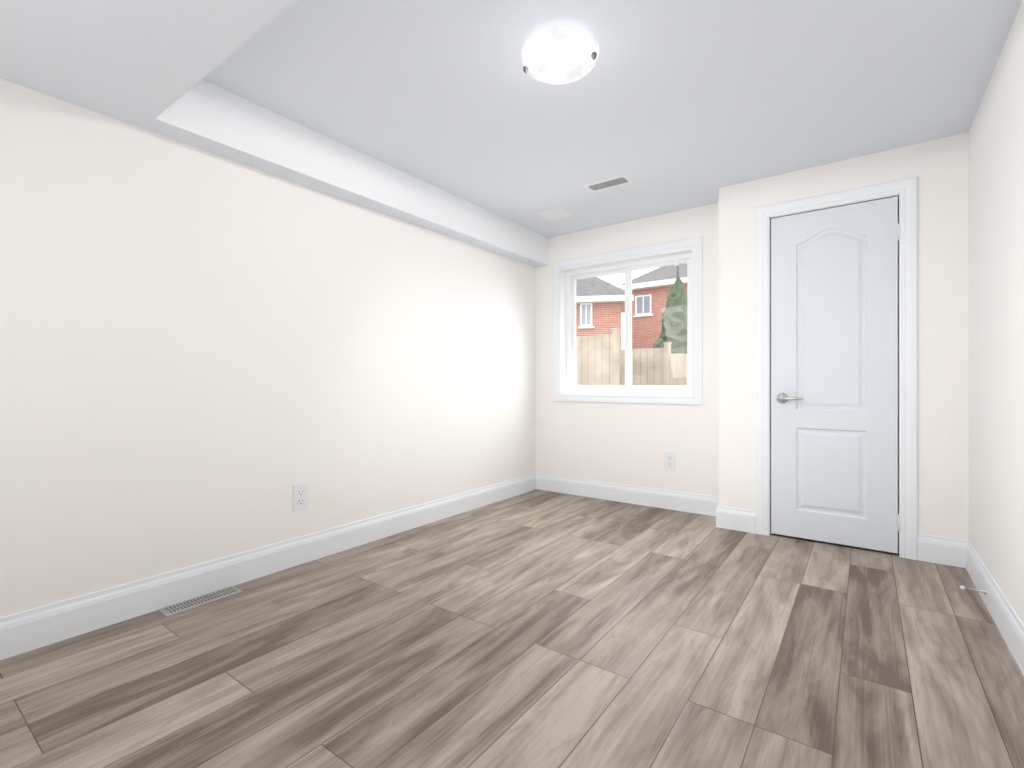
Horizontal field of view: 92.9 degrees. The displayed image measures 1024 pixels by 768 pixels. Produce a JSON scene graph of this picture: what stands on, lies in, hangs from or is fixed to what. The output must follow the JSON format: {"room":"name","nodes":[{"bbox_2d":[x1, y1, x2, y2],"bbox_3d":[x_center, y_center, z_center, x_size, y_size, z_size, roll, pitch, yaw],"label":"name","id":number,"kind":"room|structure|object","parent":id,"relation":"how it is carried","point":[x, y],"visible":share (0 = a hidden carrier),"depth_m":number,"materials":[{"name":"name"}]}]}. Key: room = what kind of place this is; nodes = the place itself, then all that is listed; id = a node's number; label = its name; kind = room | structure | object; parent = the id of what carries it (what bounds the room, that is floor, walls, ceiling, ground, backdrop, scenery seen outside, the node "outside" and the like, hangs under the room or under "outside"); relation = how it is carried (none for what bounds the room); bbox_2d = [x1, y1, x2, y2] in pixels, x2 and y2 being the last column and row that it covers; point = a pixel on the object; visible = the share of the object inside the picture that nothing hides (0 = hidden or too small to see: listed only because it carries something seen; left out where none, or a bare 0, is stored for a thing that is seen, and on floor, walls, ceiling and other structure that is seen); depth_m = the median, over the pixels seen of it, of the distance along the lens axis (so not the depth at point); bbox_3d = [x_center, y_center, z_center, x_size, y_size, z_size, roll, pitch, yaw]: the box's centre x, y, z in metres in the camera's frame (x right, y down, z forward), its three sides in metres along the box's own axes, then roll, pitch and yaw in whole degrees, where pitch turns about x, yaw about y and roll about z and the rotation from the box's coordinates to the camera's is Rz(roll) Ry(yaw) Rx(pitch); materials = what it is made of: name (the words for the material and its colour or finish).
{"room":"empty bedroom","nodes":[
{"label":"empty bedroom","id":0,"kind":"room"},
{"bbox_2d":[0,0,293,128],"bbox_3d":[-0.768,-1.215,0.682,2.924,0.260,1.300,0,0,36],"label":"soffit","id":1,"kind":"structure","parent":0,"point":[143,64],"depth_m":1.56,"materials":[{"name":"white paint"}]},
{"bbox_2d":[0,78,535,617],"bbox_3d":[-1.072,-0.255,2.876,0.150,2.460,4.790,0,0,36],"label":"wall","id":2,"kind":"structure","parent":0,"point":[206,356],"depth_m":2.28,"materials":[{"name":"white paint"}]},
{"bbox_2d":[0,473,535,659],"bbox_3d":[-1.050,0.902,2.767,0.014,0.145,4.340,0,0,36],"label":"baseboard","id":3,"kind":"structure","parent":2,"relation":"attached to","point":[29,630],"depth_m":2.27,"materials":[{"name":"white wood"}]},
{"bbox_2d":[293,483,307,511],"bbox_3d":[-1.147,0.615,2.640,0.007,0.141,0.087,0,0,36],"label":"outlet","id":4,"kind":"object","parent":2,"relation":"attached to","point":[300,496],"visible":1,"depth_m":2.63,"materials":[{"name":"white plastic"}]},
{"bbox_2d":[0,489,1023,767],"bbox_3d":[0.171,1.025,1.972,3.224,0.100,4.790,0,0,36],"label":"floor","id":5,"kind":"structure","parent":0,"point":[540,629],"depth_m":1.70,"materials":[{"name":"brown wood"}]},
{"bbox_2d":[158,586,241,615],"bbox_3d":[-1.397,0.973,2.191,0.100,0.004,0.305,0,0,36],"label":"floor vent","id":6,"kind":"object","parent":5,"relation":"in","point":[195,602],"visible":1,"depth_m":2.18,"materials":[{"name":"silver metal"}]},
{"bbox_2d":[202,0,1021,237],"bbox_3d":[0.171,-1.410,1.972,3.224,0.150,4.790,0,0,36],"label":"ceiling","id":7,"kind":"structure","parent":0,"point":[667,106],"depth_m":2.20,"materials":[{"name":"white paint"}]},
{"bbox_2d":[144,79,547,266],"bbox_3d":[-0.619,-1.215,3.258,0.134,0.260,3.040,0,0,36],"label":"ceiling soffit","id":8,"kind":"structure","parent":7,"relation":"attached to","point":[202,114],"depth_m":2.63,"materials":[{"name":"white paint"}]},
{"bbox_2d":[535,207,574,221],"bbox_3d":[0.344,-1.332,3.831,0.230,0.006,0.230,0,0,36],"label":"plate","id":9,"kind":"object","parent":7,"relation":"attached to","point":[556,214],"visible":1,"depth_m":3.82,"materials":[{"name":"white plastic"}]},
{"bbox_2d":[521,25,598,84],"bbox_3d":[0.190,-1.284,1.927,0.306,0.102,0.306,0,0,36],"label":"ceiling light","id":10,"kind":"object","parent":7,"relation":"attached to","point":[559,54],"visible":1,"depth_m":1.86,"materials":[{"name":"white glass"}]},
{"bbox_2d":[583,174,633,192],"bbox_3d":[0.641,-1.333,3.244,0.310,0.003,0.150,0,0,36],"label":"ceiling vent","id":11,"kind":"object","parent":7,"relation":"in","point":[613,182],"visible":1,"depth_m":3.24,"materials":[{"name":"white plastic"}]},
{"bbox_2d":[536,203,717,496],"bbox_3d":[1.462,-0.180,3.747,2.924,2.310,0.200,0,0,36],"label":"wall","id":12,"kind":"structure","parent":0,"point":[624,443],"depth_m":3.96,"materials":[{"name":"white paint"}]},
{"bbox_2d":[552,236,702,404],"bbox_3d":[0.949,-0.473,4.100,1.310,1.263,0.202,0,0,36],"label":"window","id":13,"kind":"structure","parent":12,"relation":"in","point":[569,277],"depth_m":4.11,"materials":[{"name":"white plastic"}]},
{"bbox_2d":[536,473,731,520],"bbox_3d":[0.905,0.902,4.020,1.641,0.145,0.014,0,0,36],"label":"baseboard","id":14,"kind":"structure","parent":12,"relation":"attached to","point":[652,497],"depth_m":3.97,"materials":[{"name":"white wood"}]},
{"bbox_2d":[664,451,675,470],"bbox_3d":[1.229,0.600,3.788,0.087,0.141,0.007,0,0,36],"label":"outlet","id":15,"kind":"object","parent":12,"relation":"attached to","point":[669,460],"visible":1,"depth_m":3.78,"materials":[{"name":"white plastic"}]},
{"bbox_2d":[718,132,968,540],"bbox_3d":[1.997,-0.180,3.061,1.253,2.310,0.280,0,0,36],"label":"wall","id":16,"kind":"structure","parent":0,"point":[939,168],"depth_m":2.69,"materials":[{"name":"white paint"}]},
{"bbox_2d":[712,497,727,527],"bbox_3d":[1.474,0.902,3.420,0.014,0.145,0.274,0,0,36],"label":"baseboard","id":17,"kind":"structure","parent":16,"relation":"attached to","point":[721,512],"depth_m":3.30,"materials":[{"name":"white wood"}]},
{"bbox_2d":[770,196,899,553],"bbox_3d":[1.922,-0.052,2.930,0.658,2.030,0.098,0,0,36],"label":"door","id":18,"kind":"structure","parent":16,"relation":"in","point":[834,376],"depth_m":2.93,"materials":[{"name":"white wood"}]},
{"bbox_2d":[756,176,917,559],"bbox_3d":[1.955,-0.087,2.982,0.812,2.125,0.138,0,0,36],"label":"door frame","id":19,"kind":"structure","parent":16,"relation":"attached to","point":[906,189],"depth_m":2.75,"materials":[{"name":"white wood"}]},
{"bbox_2d":[969,0,1023,623],"bbox_3d":[1.414,-0.255,1.068,0.150,2.460,4.790,0,0,36],"label":"wall","id":20,"kind":"structure","parent":0,"point":[996,335],"depth_m":1.98,"materials":[{"name":"white paint"}]},
{"bbox_2d":[960,539,1023,675],"bbox_3d":[1.221,0.902,0.942,0.014,0.145,4.060,0,0,36],"label":"baseboard","id":21,"kind":"structure","parent":20,"relation":"attached to","point":[1010,626],"depth_m":1.97,"materials":[{"name":"white wood"}]},
{"bbox_2d":[960,586,985,594],"bbox_3d":[2.046,0.913,2.159,0.085,0.024,0.023,0,0,36],"label":"door stop","id":22,"kind":"object","parent":21,"relation":"attached to","point":[966,588],"visible":1,"depth_m":2.16,"materials":[{"name":"grey metal"}]},
{"label":"outside","id":23,"kind":"structure","parent":0,"visible":0},
{"bbox_3d":[15.737,1.100,34.376,75.000,0.150,65.890,0,0,36],"label":"ground","id":24,"kind":"structure","parent":23,"visible":0},
{"bbox_2d":[576,328,620,384],"bbox_3d":[-0.384,0.020,10.197,5.610,2.010,0.130,0,0,36],"label":"fence","id":25,"kind":"object","parent":24,"relation":"on","point":[605,348],"depth_m":8.75,"materials":[{"name":"beige wood"}]},
{"bbox_2d":[576,277,633,348],"bbox_3d":[0.168,-1.885,21.608,9.900,5.820,3.400,0,0,9],"label":"house","id":26,"kind":"structure","parent":24,"relation":"on","point":[602,297],"depth_m":19.79,"materials":[{"name":"red brick"}]},
{"bbox_2d":[618,263,686,348],"bbox_3d":[12.943,-3.400,23.355,12.450,8.850,9.900,0,0,36],"label":"house","id":27,"kind":"structure","parent":24,"relation":"on","point":[647,300],"depth_m":22.54,"materials":[{"name":"red brick"}]},
{"bbox_2d":[620,342,686,384],"bbox_3d":[4.085,0.105,8.801,4.980,1.840,0.130,0,0,36],"label":"fence","id":28,"kind":"object","parent":24,"relation":"on","point":[658,371],"depth_m":9.66,"materials":[{"name":"beige wood"}]},
{"bbox_2d":[653,265,686,353],"bbox_3d":[4.107,-1.599,12.097,1.177,5.248,1.160,0,0,36],"label":"conifer","id":29,"kind":"object","parent":24,"relation":"on","point":[670,335],"depth_m":11.81,"materials":[{"name":"green plant"}]}
]}

